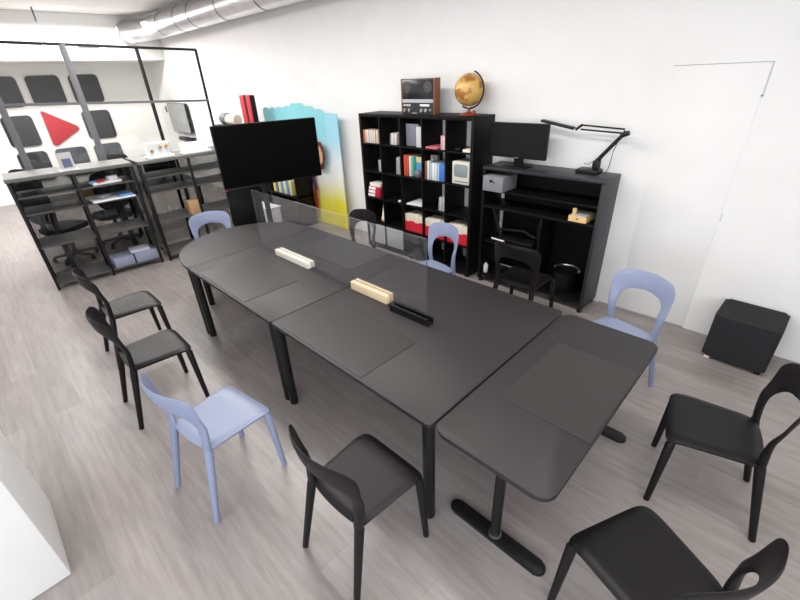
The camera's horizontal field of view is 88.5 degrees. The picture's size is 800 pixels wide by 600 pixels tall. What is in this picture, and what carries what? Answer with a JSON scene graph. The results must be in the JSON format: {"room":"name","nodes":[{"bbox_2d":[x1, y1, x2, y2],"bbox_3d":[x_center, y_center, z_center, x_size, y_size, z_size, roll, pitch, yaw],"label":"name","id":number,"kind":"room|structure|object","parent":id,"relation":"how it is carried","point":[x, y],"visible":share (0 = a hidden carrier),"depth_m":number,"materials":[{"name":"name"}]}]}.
{"room":"design studio","nodes":[
{"label":"design studio","id":0,"kind":"room"},
{"bbox_2d":[0,430,70,599],"bbox_3d":[-2.295,-0.100,1.238,0.630,3.620,0.800,23,38,39],"label":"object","id":1,"kind":"structure","parent":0,"point":[33,558],"depth_m":2.00,"materials":[{"name":"white paint"}]},
{"bbox_2d":[0,9,164,63],"bbox_3d":[-8.596,-4.823,7.540,1.230,0.835,7.500,23,38,39],"label":"wall","id":2,"kind":"structure","parent":0,"point":[15,25],"depth_m":8.36,"materials":[{"name":"white paint"}]},
{"bbox_2d":[30,7,58,48],"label":"pendant lamp","id":3,"kind":"object","parent":2,"relation":"hanging from","point":[57,47],"depth_m":7.76,"materials":[{"name":"grey metal"}]},
{"bbox_2d":[66,41,98,48],"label":"pendant lamp","id":4,"kind":"object","parent":2,"relation":"hanging from","point":[77,42],"depth_m":8.17,"materials":[{"name":"grey metal"}]},
{"bbox_2d":[0,63,172,206],"bbox_3d":[-9.016,-3.805,8.621,0.100,3.620,7.500,23,38,39],"label":"wall","id":5,"kind":"structure","parent":0,"point":[135,124],"depth_m":9.93,"materials":[{"name":"white paint"}]},
{"bbox_2d":[0,76,24,107],"bbox_3d":[-8.486,-4.449,8.802,0.035,0.595,0.555,23,38,39],"label":"acoustic panel","id":6,"kind":"object","parent":5,"relation":"attached to","point":[10,93],"visible":0.77,"depth_m":8.85,"materials":[{"name":"grey fabric"}]},
{"bbox_2d":[0,115,41,147],"bbox_3d":[-8.454,-3.761,9.177,0.035,0.635,0.555,23,38,39],"label":"acoustic panel","id":7,"kind":"object","parent":5,"relation":"attached to","point":[25,127],"visible":0.85,"depth_m":9.20,"materials":[{"name":"grey fabric"}]},
{"bbox_2d":[17,151,52,169],"bbox_3d":[-8.422,-3.094,9.540,0.035,0.645,0.555,23,38,39],"label":"acoustic panel","id":8,"kind":"object","parent":5,"relation":"attached to","point":[38,159],"visible":0.48,"depth_m":9.50,"materials":[{"name":"grey fabric"}]},
{"bbox_2d":[24,75,66,102],"bbox_3d":[-7.970,-4.723,9.260,0.035,0.595,0.620,23,38,39],"label":"acoustic panel","id":9,"kind":"object","parent":5,"relation":"attached to","point":[42,88],"visible":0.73,"depth_m":9.23,"materials":[{"name":"grey fabric"}]},
{"bbox_2d":[40,111,78,145],"bbox_3d":[-7.915,-4.051,9.649,0.040,0.740,0.620,23,38,39],"label":"panel","id":10,"kind":"object","parent":5,"relation":"attached to","point":[59,130],"visible":1,"depth_m":9.60,"materials":[{"name":"red fabric"}]},
{"bbox_2d":[55,146,90,163],"bbox_3d":[-7.906,-3.367,9.998,0.035,0.645,0.620,23,38,39],"label":"acoustic panel","id":11,"kind":"object","parent":5,"relation":"attached to","point":[79,154],"visible":0.45,"depth_m":9.98,"materials":[{"name":"grey fabric"}]},
{"bbox_2d":[68,74,103,101],"bbox_3d":[-7.431,-5.009,9.738,0.035,0.595,0.590,23,38,39],"label":"acoustic panel","id":12,"kind":"object","parent":5,"relation":"attached to","point":[89,83],"visible":0.78,"depth_m":9.76,"materials":[{"name":"grey fabric"}]},
{"bbox_2d":[81,110,116,138],"bbox_3d":[-7.399,-4.320,10.113,0.035,0.635,0.590,23,38,39],"label":"acoustic panel","id":13,"kind":"object","parent":5,"relation":"attached to","point":[102,120],"visible":0.87,"depth_m":10.14,"materials":[{"name":"grey fabric"}]},
{"bbox_2d":[94,142,122,160],"bbox_3d":[-7.367,-3.653,10.476,0.035,0.645,0.590,23,38,39],"label":"acoustic panel","id":14,"kind":"object","parent":5,"relation":"attached to","point":[115,147],"visible":0.41,"depth_m":10.40,"materials":[{"name":"grey fabric"}]},
{"bbox_2d":[0,0,188,16],"bbox_3d":[-3.638,-3.105,2.981,15.300,0.100,7.700,23,38,39],"label":"ceiling","id":15,"kind":"structure","parent":0,"point":[141,8],"depth_m":7.75,"materials":[{"name":"white paint"}]},
{"bbox_2d":[115,0,304,45],"bbox_3d":[-1.596,-4.109,5.344,12.141,0.565,0.746,23,38,39],"label":"ventilation duct","id":16,"kind":"object","parent":15,"relation":"hanging from","point":[190,15],"visible":1,"depth_m":7.24,"materials":[{"name":"metal"}]},
{"bbox_2d":[0,189,799,599],"bbox_3d":[-3.485,0.168,4.763,15.300,0.120,7.700,23,38,39],"label":"floor","id":17,"kind":"structure","parent":0,"point":[126,530],"depth_m":2.64,"materials":[{"name":"grey wood"}]},
{"bbox_2d":[8,169,28,218],"bbox_3d":[-4.872,-1.225,5.890,0.568,1.359,0.597,2,29,9],"label":"office chair","id":18,"kind":"object","parent":17,"relation":"on","point":[12,170],"visible":0.03,"depth_m":5.35,"materials":[{"name":"black fabric"}]},
{"bbox_2d":[2,158,163,290],"bbox_3d":[-4.095,-1.036,5.448,1.275,1.388,0.575,-25,36,-35],"label":"metal shelving unit","id":19,"kind":"object","parent":17,"relation":"on","point":[73,231],"visible":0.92,"depth_m":5.47,"materials":[{"name":"metal"}]},
{"bbox_2d":[20,190,38,196],"bbox_3d":[-4.374,-1.256,4.849,0.120,0.030,0.150,18,35,33],"label":"case","id":20,"kind":"object","parent":19,"relation":"on","point":[24,194],"visible":1,"depth_m":4.82,"materials":[{"name":"black plastic"}]},
{"bbox_2d":[55,152,79,171],"bbox_3d":[-4.018,-1.667,4.937,0.140,0.200,0.200,20,36,35],"label":"sign holder","id":21,"kind":"object","parent":19,"relation":"on","point":[65,160],"visible":1,"depth_m":4.93,"materials":[{"name":"white paper"}]},
{"bbox_2d":[61,158,72,167],"bbox_3d":[-4.006,-1.648,4.943,0.005,0.100,0.090,20,36,35],"label":"picture","id":22,"kind":"object","parent":21,"relation":"on","point":[65,162],"depth_m":4.94},
{"bbox_2d":[91,178,121,185],"bbox_3d":[-3.811,-1.535,5.313,0.220,0.030,0.320,22,37,38],"label":"paper stack","id":23,"kind":"object","parent":19,"relation":"on","point":[118,179],"visible":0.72,"depth_m":5.26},
{"bbox_2d":[105,175,117,179],"bbox_3d":[-3.733,-1.588,5.319,0.080,0.050,0.100,11,31,23],"label":"packet","id":24,"kind":"object","parent":23,"relation":"on","point":[109,177],"visible":1,"depth_m":5.29,"materials":[{"name":"paper"}]},
{"bbox_2d":[89,194,135,203],"bbox_3d":[-3.762,-1.342,5.383,0.480,0.014,0.260,-27,37,-37],"label":"paper sheets","id":25,"kind":"object","parent":19,"relation":"on","point":[113,197],"visible":0.74,"depth_m":5.31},
{"bbox_2d":[96,193,110,198],"bbox_3d":[-3.844,-1.346,5.330,0.100,0.050,0.140,8,30,18],"label":"pouch","id":26,"kind":"object","parent":25,"relation":"on","point":[105,195],"visible":1,"depth_m":5.30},
{"bbox_2d":[115,191,132,196],"bbox_3d":[-3.672,-1.414,5.466,0.200,0.025,0.160,22,37,38],"label":"folder","id":27,"kind":"object","parent":25,"relation":"on","point":[124,193],"visible":1,"depth_m":5.43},
{"bbox_2d":[109,250,135,267],"bbox_3d":[-3.873,-0.570,5.732,0.240,0.120,0.280,-26,36,-37],"label":"storage box","id":28,"kind":"object","parent":19,"relation":"on","point":[121,259],"visible":1,"depth_m":5.66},
{"bbox_2d":[132,244,158,262],"bbox_3d":[-3.664,-0.670,5.889,0.280,0.130,0.280,-26,36,-37],"label":"storage box","id":29,"kind":"object","parent":19,"relation":"on","point":[152,253],"visible":0.74,"depth_m":5.80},
{"bbox_2d":[128,243,149,253],"bbox_3d":[-3.711,-0.735,5.841,0.240,0.030,0.220,-23,35,-33],"label":"box","id":30,"kind":"object","parent":29,"relation":"on","point":[142,247],"visible":1,"depth_m":5.81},
{"bbox_2d":[0,40,214,169],"bbox_3d":[-3.803,-2.083,5.900,0.041,2.770,2.487,23,38,39],"label":"glass wall","id":31,"kind":"structure","parent":17,"relation":"on","point":[62,46],"depth_m":5.31,"materials":[{"name":"grey metal"}]},
{"bbox_2d":[106,153,135,205],"bbox_3d":[-5.145,-2.115,7.738,0.597,1.179,0.568,23,38,39],"label":"office chair","id":32,"kind":"object","parent":17,"relation":"on","point":[114,155],"visible":0.09,"depth_m":7.65,"materials":[{"name":"black fabric"}]},
{"bbox_2d":[72,268,171,369],"bbox_3d":[-2.532,0.078,3.789,0.491,0.898,0.522,23,38,39],"label":"chair","id":33,"kind":"object","parent":17,"relation":"on","point":[138,301],"visible":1,"depth_m":3.74,"materials":[{"name":"black plastic"}]},
{"bbox_2d":[85,306,209,429],"bbox_3d":[-1.917,0.409,3.128,0.522,0.898,0.491,-27,37,-37],"label":"chair","id":34,"kind":"object","parent":17,"relation":"on","point":[157,347],"visible":1,"depth_m":3.08,"materials":[{"name":"black plastic"}]},
{"bbox_2d":[125,146,234,260],"bbox_3d":[-3.113,-1.490,6.197,1.275,1.388,0.575,-27,37,-37],"label":"metal shelving unit","id":35,"kind":"object","parent":17,"relation":"on","point":[165,184],"visible":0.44,"depth_m":6.13,"materials":[{"name":"black metal"}]},
{"bbox_2d":[143,140,174,159],"bbox_3d":[-3.255,-2.023,5.526,0.340,0.200,0.160,-27,37,-37],"label":"display","id":36,"kind":"object","parent":35,"relation":"on","point":[157,149],"visible":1,"depth_m":5.52,"materials":[{"name":"white paper"}]},
{"bbox_2d":[185,198,200,214],"bbox_3d":[-3.030,-1.368,6.017,0.120,0.200,0.140,20,36,35],"label":"cardboard box","id":37,"kind":"object","parent":35,"relation":"on","point":[193,207],"visible":1,"depth_m":5.98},
{"bbox_2d":[178,140,211,154],"bbox_3d":[-2.908,-2.170,5.824,0.400,0.144,0.150,-27,37,-37],"label":"tablet stand","id":38,"kind":"object","parent":35,"relation":"on","point":[199,146],"visible":1,"depth_m":5.82,"materials":[{"name":"paper"}]},
{"bbox_2d":[189,211,231,286],"bbox_3d":[-2.175,-0.569,4.947,0.491,0.898,0.522,-17,32,-25],"label":"chair","id":39,"kind":"object","parent":17,"relation":"on","point":[196,221],"visible":0.34,"depth_m":4.93,"materials":[{"name":"blue plastic"}]},
{"bbox_2d":[140,374,286,523],"bbox_3d":[-1.109,0.740,2.451,0.491,0.898,0.522,17,34,32],"label":"chair","id":40,"kind":"object","parent":17,"relation":"on","point":[228,411],"visible":1,"depth_m":2.40,"materials":[{"name":"blue plastic"}]},
{"bbox_2d":[179,222,314,333],"bbox_3d":[-1.755,-0.361,4.686,0.840,0.740,1.430,23,38,39],"label":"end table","id":41,"kind":"object","parent":17,"relation":"on","point":[219,244],"visible":0.72,"depth_m":4.43,"materials":[{"name":"black laminate"}]},
{"bbox_2d":[209,117,321,226],"bbox_3d":[-1.626,-1.364,5.392,1.245,1.815,0.500,-18,32,-26],"label":"television","id":42,"kind":"object","parent":17,"relation":"on","point":[248,155],"visible":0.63,"depth_m":5.07,"materials":[{"name":"black plastic"}]},
{"bbox_2d":[215,124,317,225],"bbox_3d":[-2.516,-2.368,7.590,2.570,1.550,0.330,23,38,39],"label":"bookcase","id":43,"kind":"object","parent":17,"relation":"on","point":[300,208],"visible":0.13,"depth_m":7.12,"materials":[{"name":"black wood"}]},
{"bbox_2d":[219,113,241,124],"bbox_3d":[-3.167,-3.384,7.680,0.570,0.198,0.198,23,38,39],"label":"paper roll","id":44,"kind":"object","parent":43,"relation":"on","point":[224,118],"visible":0.92,"depth_m":7.56,"materials":[{"name":"white paper"}]},
{"bbox_2d":[239,95,258,122],"bbox_3d":[-2.615,-3.285,7.134,0.385,0.500,0.100,23,38,39],"label":"binder","id":45,"kind":"object","parent":43,"relation":"on","point":[248,105],"visible":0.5,"depth_m":7.05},
{"bbox_2d":[288,180,295,195],"bbox_3d":[-1.765,-1.906,6.935,0.070,0.240,0.200,23,38,39],"label":"binder","id":46,"kind":"object","parent":43,"relation":"on","point":[291,182],"visible":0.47,"depth_m":6.87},
{"bbox_2d":[262,201,282,222],"bbox_3d":[-2.448,-1.546,7.351,0.740,0.330,0.300,19,35,34],"label":"storage bin","id":47,"kind":"object","parent":17,"relation":"on","point":[276,212],"visible":0.17,"depth_m":7.15,"materials":[{"name":"plastic"}]},
{"bbox_2d":[189,229,407,399],"bbox_3d":[-0.925,-0.007,3.964,1.460,0.740,1.430,23,38,39],"label":"meeting table","id":48,"kind":"object","parent":17,"relation":"on","point":[314,284],"visible":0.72,"depth_m":3.59,"materials":[{"name":"black laminate"}]},
{"bbox_2d":[200,257,297,301],"bbox_3d":[-1.331,-0.203,3.582,0.840,0.002,0.490,23,38,39],"label":"desk pad","id":49,"kind":"object","parent":48,"relation":"on","point":[248,278],"visible":1,"depth_m":3.55,"materials":[{"name":"leather"}]},
{"bbox_2d":[275,247,314,268],"bbox_3d":[-0.993,-0.396,3.847,0.544,0.058,0.074,23,38,39],"label":"wood block","id":50,"kind":"object","parent":48,"relation":"on","point":[307,263],"visible":1,"depth_m":3.80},
{"bbox_2d":[297,235,388,269],"bbox_3d":[-0.573,-0.480,4.025,0.845,0.002,0.485,23,38,39],"label":"desk pad","id":51,"kind":"object","parent":48,"relation":"on","point":[347,254],"visible":1,"depth_m":3.99,"materials":[{"name":"leather"}]},
{"bbox_2d":[263,103,348,229],"bbox_3d":[-1.688,-2.336,7.069,2.161,1.916,0.126,23,38,39],"label":"painted panel","id":52,"kind":"object","parent":17,"relation":"on","point":[329,187],"visible":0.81,"depth_m":6.67,"materials":[{"name":"paint"}]},
{"bbox_2d":[288,424,428,599],"bbox_3d":[-0.209,0.922,2.040,0.491,0.898,0.522,23,38,39],"label":"chair","id":53,"kind":"object","parent":17,"relation":"on","point":[365,477],"visible":1,"depth_m":2.00,"materials":[{"name":"black plastic"}]},
{"bbox_2d":[349,209,375,247],"bbox_3d":[-0.525,-0.553,4.776,0.491,0.898,0.522,23,38,39],"label":"chair","id":54,"kind":"object","parent":17,"relation":"on","point":[356,215],"visible":0.4,"depth_m":4.78,"materials":[{"name":"black plastic"}]},
{"bbox_2d":[272,260,561,518],"bbox_3d":[0.128,0.444,3.046,1.463,0.740,1.430,23,38,39],"label":"meeting table","id":55,"kind":"object","parent":17,"relation":"on","point":[476,329],"visible":0.88,"depth_m":2.67,"materials":[{"name":"black laminate"}]},
{"bbox_2d":[282,302,415,377],"bbox_3d":[-0.355,0.226,2.710,0.825,0.002,0.465,23,38,39],"label":"desk pad","id":56,"kind":"object","parent":55,"relation":"on","point":[356,342],"visible":1,"depth_m":2.67,"materials":[{"name":"leather"}]},
{"bbox_2d":[350,278,392,304],"bbox_3d":[-0.222,-0.071,3.174,0.406,0.068,0.074,23,38,39],"label":"wood block","id":57,"kind":"object","parent":55,"relation":"on","point":[377,293],"visible":1,"depth_m":3.13,"materials":[{"name":"wood"}]},
{"bbox_2d":[389,301,433,326],"bbox_3d":[0.074,0.091,2.868,0.356,0.052,0.072,22,37,38],"label":"bar","id":58,"kind":"object","parent":55,"relation":"on","point":[417,316],"visible":1,"depth_m":2.84,"materials":[{"name":"plastic"}]},
{"bbox_2d":[426,239,427,314],"bbox_3d":[-0.627,-0.470,3.404,2.242,0.582,0.007,23,38,39],"label":"divider","id":59,"kind":"object","parent":55,"relation":"on","point":[426,239],"visible":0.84,"depth_m":2.65,"materials":[{"name":"glass"}]},
{"bbox_2d":[358,111,494,276],"bbox_3d":[0.281,-1.422,5.329,1.822,1.820,0.386,23,38,39],"label":"cube bookcase","id":60,"kind":"object","parent":17,"relation":"on","point":[391,233],"depth_m":5.17,"materials":[{"name":"black wood"}]},
{"bbox_2d":[368,192,382,197],"bbox_3d":[-0.294,-1.510,5.824,0.230,0.046,0.218,23,38,39],"label":"box file","id":61,"kind":"object","parent":60,"relation":"on","point":[369,193],"visible":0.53,"depth_m":5.74,"materials":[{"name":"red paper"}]},
{"bbox_2d":[369,189,382,193],"bbox_3d":[-0.287,-1.548,5.793,0.230,0.046,0.218,23,38,39],"label":"box file","id":62,"kind":"object","parent":61,"relation":"on","point":[370,190],"visible":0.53,"depth_m":5.71,"materials":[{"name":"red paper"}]},
{"bbox_2d":[369,185,381,190],"bbox_3d":[-0.281,-1.587,5.763,0.230,0.046,0.218,23,38,39],"label":"box file","id":63,"kind":"object","parent":62,"relation":"on","point":[370,187],"visible":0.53,"depth_m":5.68,"materials":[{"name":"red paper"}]},
{"bbox_2d":[370,180,381,187],"bbox_3d":[-0.274,-1.626,5.732,0.200,0.046,0.218,23,38,39],"label":"box file","id":64,"kind":"object","parent":63,"relation":"on","point":[378,183],"visible":0.74,"depth_m":5.68,"materials":[{"name":"beige paper"}]},
{"bbox_2d":[404,153,415,175],"bbox_3d":[0.127,-1.722,5.214,0.030,0.250,0.190,23,38,39],"label":"paperback","id":65,"kind":"object","parent":60,"relation":"on","point":[405,165],"visible":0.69,"depth_m":5.16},
{"bbox_2d":[406,153,416,175],"bbox_3d":[0.156,-1.714,5.202,0.024,0.245,0.190,23,38,39],"label":"paperback","id":66,"kind":"object","parent":60,"relation":"on","point":[407,156],"visible":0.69,"depth_m":5.14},
{"bbox_2d":[405,210,418,230],"bbox_3d":[0.177,-1.086,5.569,0.080,0.225,0.230,23,38,39],"label":"magazine file","id":67,"kind":"object","parent":60,"relation":"on","point":[407,215],"visible":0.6,"depth_m":5.50,"materials":[{"name":"red cardboard"}]},
{"bbox_2d":[406,123,419,145],"bbox_3d":[0.157,-1.999,4.975,0.190,0.250,0.030,21,36,36],"label":"picture book","id":68,"kind":"object","parent":60,"relation":"on","point":[410,128],"visible":0.76,"depth_m":4.97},
{"bbox_2d":[406,198,421,206],"bbox_3d":[0.273,-1.276,5.380,0.260,0.014,0.280,20,36,35],"label":"pile","id":69,"kind":"object","parent":60,"relation":"on","point":[418,202],"visible":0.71,"depth_m":5.36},
{"bbox_2d":[409,154,420,175],"bbox_3d":[0.189,-1.704,5.186,0.030,0.240,0.190,23,38,39],"label":"paperback","id":70,"kind":"object","parent":60,"relation":"on","point":[410,163],"visible":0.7,"depth_m":5.13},
{"bbox_2d":[410,210,421,231],"bbox_3d":[0.235,-1.063,5.517,0.080,0.231,0.230,23,38,39],"label":"magazine file","id":71,"kind":"object","parent":60,"relation":"on","point":[419,211],"visible":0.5,"depth_m":5.45,"materials":[{"name":"red cardboard"}]},
{"bbox_2d":[411,155,420,175],"bbox_3d":[0.218,-1.696,5.175,0.022,0.235,0.190,23,38,39],"label":"paperback","id":72,"kind":"object","parent":60,"relation":"on","point":[413,158],"visible":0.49,"depth_m":5.12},
{"bbox_2d":[414,170,420,177],"bbox_3d":[0.218,-1.551,5.051,0.098,0.100,0.080,23,38,39],"label":"orb","id":73,"kind":"object","parent":60,"relation":"on","point":[417,173],"visible":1,"depth_m":5.02,"materials":[{"name":"metal"}]},
{"bbox_2d":[414,212,421,232],"bbox_3d":[0.294,-1.041,5.464,0.080,0.237,0.230,23,38,39],"label":"magazine file","id":74,"kind":"object","parent":60,"relation":"on","point":[416,216],"visible":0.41,"depth_m":5.39,"materials":[{"name":"red cardboard"}]},
{"bbox_2d":[416,126,420,147],"bbox_3d":[0.295,-1.956,4.909,0.095,0.225,0.200,23,38,39],"label":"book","id":75,"kind":"object","parent":60,"relation":"on","point":[418,129],"visible":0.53,"depth_m":4.85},
{"bbox_2d":[416,156,421,176],"bbox_3d":[0.253,-1.640,5.070,0.014,0.235,0.150,-23,35,-32],"label":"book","id":76,"kind":"object","parent":60,"relation":"on","point":[418,159],"visible":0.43,"depth_m":5.07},
{"bbox_2d":[416,162,421,175],"bbox_3d":[0.249,-1.619,5.077,0.002,0.150,0.144,-23,35,-33],"label":"picture","id":77,"kind":"object","parent":76,"relation":"attached to","point":[418,165],"depth_m":5.08},
{"bbox_2d":[401,77,439,114],"bbox_3d":[0.227,-2.342,4.729,0.517,0.372,0.116,23,38,39],"label":"recorder","id":78,"kind":"object","parent":60,"relation":"on","point":[421,96],"visible":1,"depth_m":4.67,"materials":[{"name":"brown wood"}]},
{"bbox_2d":[419,216,421,233],"bbox_3d":[0.353,-1.010,5.416,0.080,0.225,0.230,23,38,39],"label":"magazine file","id":79,"kind":"object","parent":60,"relation":"on","point":[420,217],"visible":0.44,"depth_m":5.35,"materials":[{"name":"red cardboard"}]},
{"bbox_2d":[430,163,431,179],"bbox_3d":[0.433,-1.565,4.963,0.034,0.190,0.190,23,38,39],"label":"hardback","id":80,"kind":"object","parent":60,"relation":"on","point":[430,163],"visible":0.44,"depth_m":4.90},
{"bbox_2d":[431,154,439,160],"bbox_3d":[0.408,-1.678,4.847,0.100,0.070,0.085,23,38,39],"label":"camera","id":81,"kind":"object","parent":80,"relation":"on","point":[434,157],"visible":1,"depth_m":4.82,"materials":[{"name":"silver metal"}]},
{"bbox_2d":[425,214,438,235],"bbox_3d":[0.431,-0.977,5.348,0.081,0.225,0.230,23,38,39],"label":"magazine file","id":82,"kind":"object","parent":60,"relation":"on","point":[427,220],"visible":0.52,"depth_m":5.28,"materials":[{"name":"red cardboard"}]},
{"bbox_2d":[427,160,437,179],"bbox_3d":[0.403,-1.588,4.982,0.030,0.215,0.190,23,38,39],"label":"hardback","id":83,"kind":"object","parent":60,"relation":"on","point":[429,161],"visible":0.44,"depth_m":4.92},
{"bbox_2d":[426,144,440,148],"bbox_3d":[0.436,-1.802,4.826,0.170,0.022,0.220,23,38,39],"label":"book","id":84,"kind":"object","parent":60,"relation":"on","point":[436,146],"visible":0.71,"depth_m":4.78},
{"bbox_2d":[430,215,443,224],"bbox_3d":[0.491,-0.954,5.294,0.081,0.231,0.230,23,38,39],"label":"magazine file","id":85,"kind":"object","parent":60,"relation":"on","point":[432,220],"visible":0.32,"depth_m":5.21,"materials":[{"name":"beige cardboard"}]},
{"bbox_2d":[432,160,443,179],"bbox_3d":[0.459,-1.558,4.937,0.030,0.200,0.190,23,38,39],"label":"hardback","id":86,"kind":"object","parent":60,"relation":"on","point":[434,163],"visible":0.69,"depth_m":4.88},
{"bbox_2d":[437,162,444,180],"bbox_3d":[0.514,-1.534,4.889,0.028,0.200,0.190,23,38,39],"label":"hardback","id":87,"kind":"object","parent":60,"relation":"on","point":[438,164],"visible":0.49,"depth_m":4.83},
{"bbox_2d":[440,163,444,181],"bbox_3d":[0.559,-1.515,4.850,0.066,0.200,0.190,23,38,39],"label":"book","id":88,"kind":"object","parent":60,"relation":"on","point":[442,166],"visible":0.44,"depth_m":4.79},
{"bbox_2d":[447,219,460,241],"bbox_3d":[0.686,-0.868,5.126,0.079,0.225,0.230,23,38,39],"label":"magazine file","id":89,"kind":"object","parent":60,"relation":"on","point":[457,220],"visible":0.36,"depth_m":5.08,"materials":[{"name":"red cardboard"}]},
{"bbox_2d":[452,158,469,185],"bbox_3d":[0.760,-1.463,4.684,0.250,0.250,0.234,23,38,39],"label":"monitor","id":90,"kind":"object","parent":60,"relation":"on","point":[461,167],"visible":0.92,"depth_m":4.61,"materials":[{"name":"beige plastic"}]},
{"bbox_2d":[458,221,467,244],"bbox_3d":[0.802,-0.824,5.022,0.079,0.237,0.230,23,38,39],"label":"magazine file","id":91,"kind":"object","parent":60,"relation":"on","point":[460,226],"visible":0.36,"depth_m":4.94,"materials":[{"name":"red cardboard"}]},
{"bbox_2d":[462,226,466,245],"bbox_3d":[0.860,-0.794,4.974,0.079,0.225,0.230,23,38,39],"label":"magazine file","id":92,"kind":"object","parent":60,"relation":"on","point":[465,227],"visible":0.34,"depth_m":4.91,"materials":[{"name":"red cardboard"}]},
{"bbox_2d":[454,71,484,115],"bbox_3d":[0.733,-2.184,4.343,0.315,0.422,0.316,-9,29,-11],"label":"desk globe","id":93,"kind":"object","parent":60,"relation":"on","point":[469,89],"visible":1,"depth_m":4.22,"materials":[{"name":"gold wood"}]},
{"bbox_2d":[418,222,458,274],"bbox_3d":[0.319,-0.299,4.237,0.522,0.898,0.491,-20,33,-29],"label":"chair","id":94,"kind":"object","parent":17,"relation":"on","point":[436,229],"visible":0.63,"depth_m":4.22,"materials":[{"name":"blue plastic"}]},
{"bbox_2d":[493,241,555,307],"bbox_3d":[1.166,-0.175,3.936,0.491,0.898,0.522,22,37,38],"label":"chair","id":95,"kind":"object","parent":17,"relation":"on","point":[515,276],"visible":0.98,"depth_m":3.79,"materials":[{"name":"black plastic"}]},
{"bbox_2d":[437,315,657,576],"bbox_3d":[0.876,0.764,2.395,0.597,0.738,1.430,23,38,39],"label":"desk","id":96,"kind":"object","parent":17,"relation":"on","point":[524,450],"visible":0.74,"depth_m":2.04,"materials":[{"name":"black laminate"}]},
{"bbox_2d":[501,342,638,443],"bbox_3d":[0.916,0.453,2.188,0.460,0.002,0.660,23,38,39],"label":"desk pad","id":97,"kind":"object","parent":96,"relation":"on","point":[574,390],"visible":1,"depth_m":2.15,"materials":[{"name":"leather"}]},
{"bbox_2d":[477,161,620,312],"bbox_3d":[1.496,-0.707,4.409,1.275,1.345,0.362,23,38,39],"label":"desk","id":98,"kind":"object","parent":17,"relation":"on","point":[546,195],"visible":0.77,"depth_m":4.31,"materials":[{"name":"black wood"}]},
{"bbox_2d":[483,260,487,271],"bbox_3d":[1.030,-0.409,4.931,0.056,0.150,0.056,23,38,39],"label":"bottle","id":99,"kind":"object","parent":98,"relation":"on","point":[485,266],"visible":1,"depth_m":4.92,"materials":[{"name":"plastic"}]},
{"bbox_2d":[483,171,517,192],"bbox_3d":[1.073,-1.271,4.413,0.243,0.155,0.294,23,38,39],"label":"box","id":100,"kind":"object","parent":98,"relation":"on","point":[498,181],"visible":0.89,"depth_m":4.33,"materials":[{"name":"cardboard"}]},
{"bbox_2d":[491,209,539,247],"bbox_3d":[1.263,-0.795,4.547,0.583,0.345,0.206,23,38,39],"label":"paper tray","id":101,"kind":"object","parent":98,"relation":"on","point":[501,237],"visible":0.84,"depth_m":4.60,"materials":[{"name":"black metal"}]},
{"bbox_2d":[490,122,550,169],"bbox_3d":[1.201,-1.573,4.173,0.635,0.422,0.190,23,38,39],"label":"computer monitor","id":102,"kind":"object","parent":98,"relation":"on","point":[518,141],"visible":1,"depth_m":4.13,"materials":[{"name":"black plastic"}]},
{"bbox_2d":[553,263,579,291],"bbox_3d":[1.769,-0.235,4.408,0.278,0.234,0.268,23,38,39],"label":"waste bin","id":103,"kind":"object","parent":98,"relation":"on","point":[565,275],"visible":0.93,"depth_m":4.36,"materials":[{"name":"black plastic"}]},
{"bbox_2d":[568,210,595,223],"bbox_3d":[1.749,-0.804,3.952,0.170,0.060,0.217,23,38,39],"label":"wooden tray","id":104,"kind":"object","parent":98,"relation":"on","point":[584,217],"visible":0.99,"depth_m":3.90,"materials":[{"name":"brown wood"}]},
{"bbox_2d":[541,119,629,174],"bbox_3d":[1.704,-1.442,3.859,0.826,0.452,0.145,23,38,39],"label":"desk lamp","id":105,"kind":"object","parent":98,"relation":"on","point":[595,169],"visible":1,"depth_m":3.79,"materials":[{"name":"black metal"}]},
{"bbox_2d":[592,269,675,386],"bbox_3d":[1.636,0.267,3.083,0.522,0.898,0.491,-17,32,-25],"label":"chair","id":106,"kind":"object","parent":17,"relation":"on","point":[623,279],"visible":0.63,"depth_m":3.05,"materials":[{"name":"blue plastic"}]},
{"bbox_2d":[547,506,788,599],"bbox_3d":[1.001,1.099,1.610,0.491,0.898,0.522,-12,30,-17],"label":"chair","id":107,"kind":"object","parent":17,"relation":"on","point":[633,552],"visible":1,"depth_m":1.62,"materials":[{"name":"black plastic"}]},
{"bbox_2d":[643,363,799,542],"bbox_3d":[1.746,0.728,2.228,0.522,0.898,0.491,15,33,30],"label":"chair","id":108,"kind":"object","parent":17,"relation":"on","point":[688,421],"visible":1,"depth_m":2.18,"materials":[{"name":"black plastic"}]},
{"bbox_2d":[701,299,790,374],"bbox_3d":[2.857,0.300,3.415,0.395,0.415,0.430,-26,36,-37],"label":"stool","id":109,"kind":"object","parent":17,"relation":"on","point":[745,335],"visible":1,"depth_m":3.29,"materials":[{"name":"black fabric"}]},
{"bbox_2d":[148,0,799,362],"bbox_3d":[-0.920,-2.874,6.215,15.300,3.620,0.100,23,38,39],"label":"wall","id":110,"kind":"structure","parent":0,"point":[608,63],"depth_m":3.89,"materials":[{"name":"white paint"}]},
{"bbox_2d":[166,103,193,133],"bbox_3d":[-5.422,-4.498,10.151,1.140,0.660,0.100,23,38,39],"label":"wall monitor","id":111,"kind":"object","parent":110,"relation":"attached to","point":[178,112],"visible":0.99,"depth_m":10.03,"materials":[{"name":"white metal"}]},
{"bbox_2d":[179,136,196,141],"bbox_3d":[-5.324,-4.036,10.298,0.840,0.080,0.120,23,38,39],"label":"bar","id":112,"kind":"object","parent":110,"relation":"attached to","point":[183,138],"visible":0.82,"depth_m":10.21,"materials":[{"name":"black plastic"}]},
{"bbox_2d":[598,61,775,326],"bbox_3d":[2.373,-0.822,3.639,0.805,2.203,0.014,23,38,39],"label":"door","id":113,"kind":"structure","parent":110,"relation":"in","point":[709,112],"depth_m":3.44,"materials":[{"name":"white paint"}]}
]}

